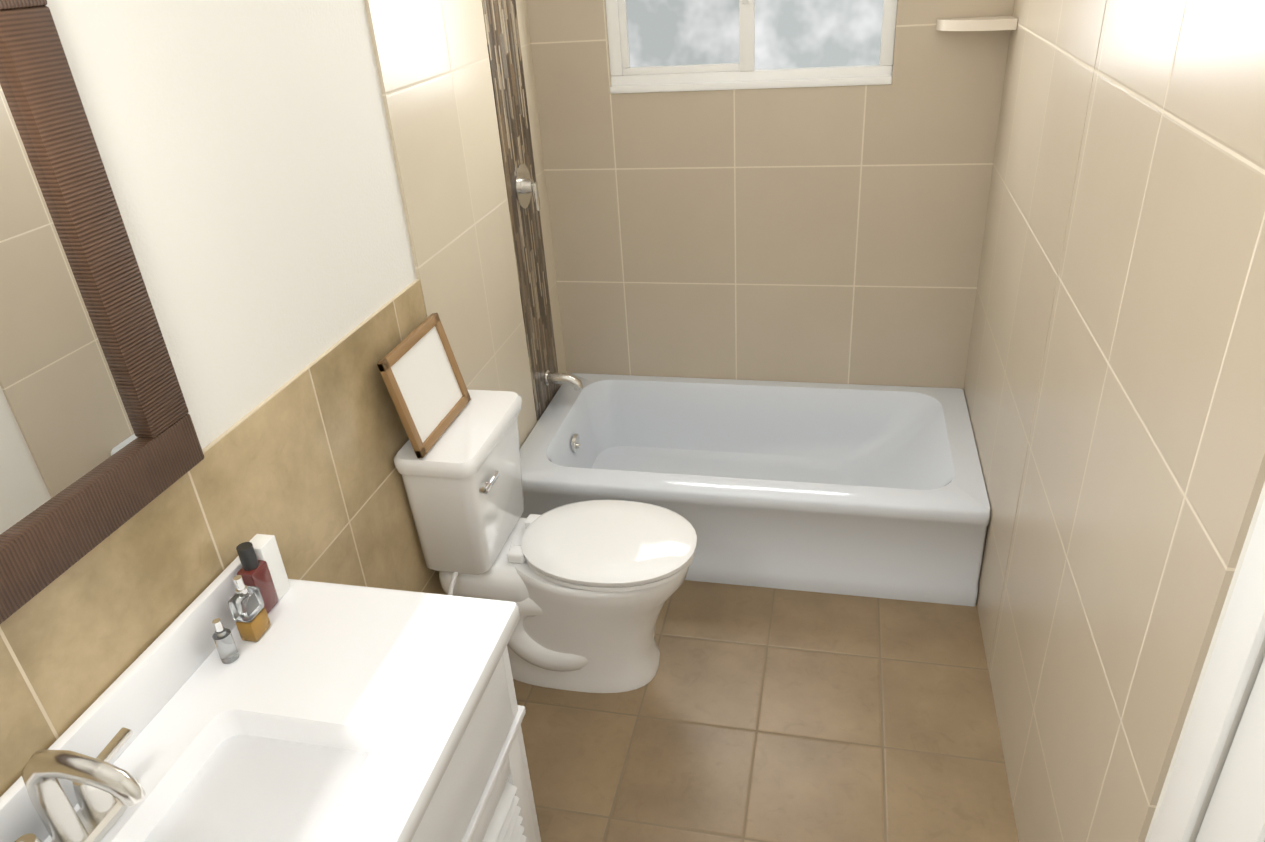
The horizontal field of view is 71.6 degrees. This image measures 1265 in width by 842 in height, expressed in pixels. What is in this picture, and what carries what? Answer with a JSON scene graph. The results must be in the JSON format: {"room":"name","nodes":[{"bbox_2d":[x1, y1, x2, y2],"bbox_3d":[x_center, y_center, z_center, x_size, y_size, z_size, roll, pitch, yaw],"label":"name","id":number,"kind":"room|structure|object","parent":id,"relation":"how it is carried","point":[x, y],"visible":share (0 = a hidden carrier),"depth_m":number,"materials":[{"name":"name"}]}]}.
{"room":"bathroom","nodes":[
{"label":"bathroom","id":0,"kind":"room"},
{"bbox_2d":[45,0,416,449],"bbox_3d":[-0.821,0.011,1.521,0.100,2.420,4.210,3,29,13],"label":"wall","id":1,"kind":"structure","parent":0,"point":[244,147],"depth_m":1.63,"materials":[{"name":"white paint"}]},
{"bbox_2d":[0,0,203,623],"bbox_3d":[-0.896,-0.036,0.887,0.030,0.804,1.053,3,29,13],"label":"mirror","id":2,"kind":"object","parent":1,"relation":"attached to","point":[99,442],"visible":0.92,"depth_m":1.24,"materials":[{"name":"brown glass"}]},
{"bbox_2d":[0,279,446,796],"bbox_3d":[-0.848,0.830,1.348,0.008,1.155,2.920,3,29,13],"label":"tile wainscot","id":3,"kind":"structure","parent":1,"relation":"attached to","point":[300,466],"depth_m":1.66,"materials":[{"name":"tile"}]},
{"bbox_2d":[364,0,566,447],"bbox_3d":[-0.449,-0.685,2.751,0.010,2.420,1.090,3,29,13],"label":"tiled wall","id":4,"kind":"structure","parent":1,"relation":"attached to","point":[433,68],"depth_m":2.53,"materials":[{"name":"beige tile"}]},
{"bbox_2d":[482,0,559,420],"bbox_3d":[-0.380,-0.823,2.996,0.002,2.420,0.290,3,29,13],"label":"trim","id":5,"kind":"structure","parent":4,"relation":"attached to","point":[504,47],"depth_m":2.99,"materials":[{"name":"brown tile"}]},
{"bbox_2d":[515,163,540,210],"bbox_3d":[-0.351,-0.800,3.002,0.054,0.160,0.150,3,29,13],"label":"shower valve","id":6,"kind":"object","parent":1,"relation":"attached to","point":[526,185],"visible":1,"depth_m":2.99,"materials":[{"name":"silver metal"}]},
{"bbox_2d":[543,370,582,390],"bbox_3d":[-0.260,-0.156,3.341,0.145,0.074,0.060,3,29,13],"label":"tub spout","id":7,"kind":"object","parent":1,"relation":"attached to","point":[562,378],"visible":0.98,"depth_m":3.32,"materials":[{"name":"silver metal"}]},
{"bbox_2d":[513,580,1018,841],"bbox_3d":[0.071,1.158,1.937,1.770,0.100,4.210,3,29,13],"label":"floor","id":8,"kind":"structure","parent":0,"point":[753,714],"depth_m":2.37,"materials":[{"name":"tile"}]},
{"bbox_2d":[0,556,540,841],"bbox_3d":[-0.571,0.935,1.348,0.534,0.935,1.220,3,29,13],"label":"bathroom vanity","id":9,"kind":"object","parent":8,"relation":"on","point":[323,712],"visible":0.83,"depth_m":1.43,"materials":[{"name":"white ceramic"}]},
{"bbox_2d":[15,727,145,841],"bbox_3d":[-0.721,0.512,1.166,0.193,0.197,0.266,3,29,13],"label":"faucet","id":10,"kind":"object","parent":9,"relation":"on","point":[107,794],"visible":1,"depth_m":1.16,"materials":[{"name":"silver metal"}]},
{"bbox_2d":[212,606,251,663],"bbox_3d":[-0.711,0.380,1.524,0.029,0.085,0.030,3,29,13],"label":"perfume bottle","id":11,"kind":"object","parent":9,"relation":"on","point":[223,639],"depth_m":1.52,"materials":[{"name":"clear glass"}]},
{"bbox_2d":[228,554,280,641],"bbox_3d":[-0.689,0.330,1.567,0.035,0.128,0.049,3,29,13],"label":"perfume bottle","id":12,"kind":"object","parent":9,"relation":"on","point":[261,582],"depth_m":1.59,"materials":[{"name":"orange"}]},
{"bbox_2d":[236,534,289,597],"bbox_3d":[-0.698,0.281,1.642,0.042,0.145,0.089,3,29,13],"label":"box","id":13,"kind":"object","parent":9,"relation":"on","point":[260,543],"depth_m":1.64,"materials":[{"name":"white cardboard"}]},
{"bbox_2d":[394,389,696,692],"bbox_3d":[-0.194,0.391,2.438,0.738,0.800,0.499,3,29,13],"label":"toilet","id":14,"kind":"object","parent":8,"relation":"on","point":[589,588],"visible":0.9,"depth_m":2.38,"materials":[{"name":"white ceramic"}]},
{"bbox_2d":[377,313,470,457],"bbox_3d":[-0.528,-0.098,2.260,0.072,0.262,0.320,3,29,13],"label":"picture frame","id":15,"kind":"object","parent":14,"relation":"on","point":[420,372],"visible":1,"depth_m":2.24,"materials":[{"name":"brown wood"}]},
{"bbox_2d":[520,373,990,606],"bbox_3d":[0.405,0.194,3.183,1.544,0.360,0.817,3,29,13],"label":"bathtub","id":16,"kind":"object","parent":8,"relation":"on","point":[877,491],"visible":0.79,"depth_m":2.96,"materials":[{"name":"white ceramic"}]},
{"bbox_2d":[526,0,1014,390],"bbox_3d":[0.441,-0.930,3.084,1.770,2.420,0.100,3,29,13],"label":"wall","id":17,"kind":"structure","parent":0,"point":[832,234],"depth_m":3.12,"materials":[{"name":"tile"}]},
{"bbox_2d":[606,0,897,93],"bbox_3d":[0.371,-1.383,2.831,0.960,0.577,0.086,3,29,13],"label":"window","id":18,"kind":"structure","parent":17,"relation":"in","point":[676,45],"depth_m":2.91,"materials":[{"name":"white plastic"}]},
{"bbox_2d":[1145,482,1264,841],"bbox_3d":[0.805,0.096,1.151,0.100,2.420,4.210,3,29,13],"label":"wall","id":19,"kind":"structure","parent":0,"point":[1233,729],"depth_m":1.08,"materials":[{"name":"white paint"}]},
{"bbox_2d":[964,0,1106,669],"bbox_3d":[1.070,-0.606,2.405,0.010,2.420,1.090,3,29,13],"label":"tiled wall","id":20,"kind":"structure","parent":19,"relation":"attached to","point":[1051,58],"depth_m":2.35,"materials":[{"name":"beige tile"}]},
{"bbox_2d":[936,15,1017,30],"bbox_3d":[1.038,-1.200,2.651,0.218,0.030,0.110,3,29,13],"label":"soap shelf","id":21,"kind":"object","parent":20,"relation":"attached to","point":[993,23],"visible":1,"depth_m":2.62,"materials":[{"name":"beige ceramic"}]},
{"bbox_2d":[989,0,1264,841],"bbox_3d":[0.837,-0.094,1.495,0.009,2.420,1.050,3,29,13],"label":"tiled wall","id":22,"kind":"structure","parent":19,"relation":"attached to","point":[1143,481],"depth_m":1.39,"materials":[{"name":"beige tile"}]},
{"bbox_2d":[1149,498,1264,841],"bbox_3d":[0.623,0.537,0.700,0.104,2.100,0.940,3,29,13],"label":"door frame","id":23,"kind":"structure","parent":19,"relation":"attached to","point":[1235,811],"depth_m":1.04,"materials":[{"name":"white wood"}]}
]}

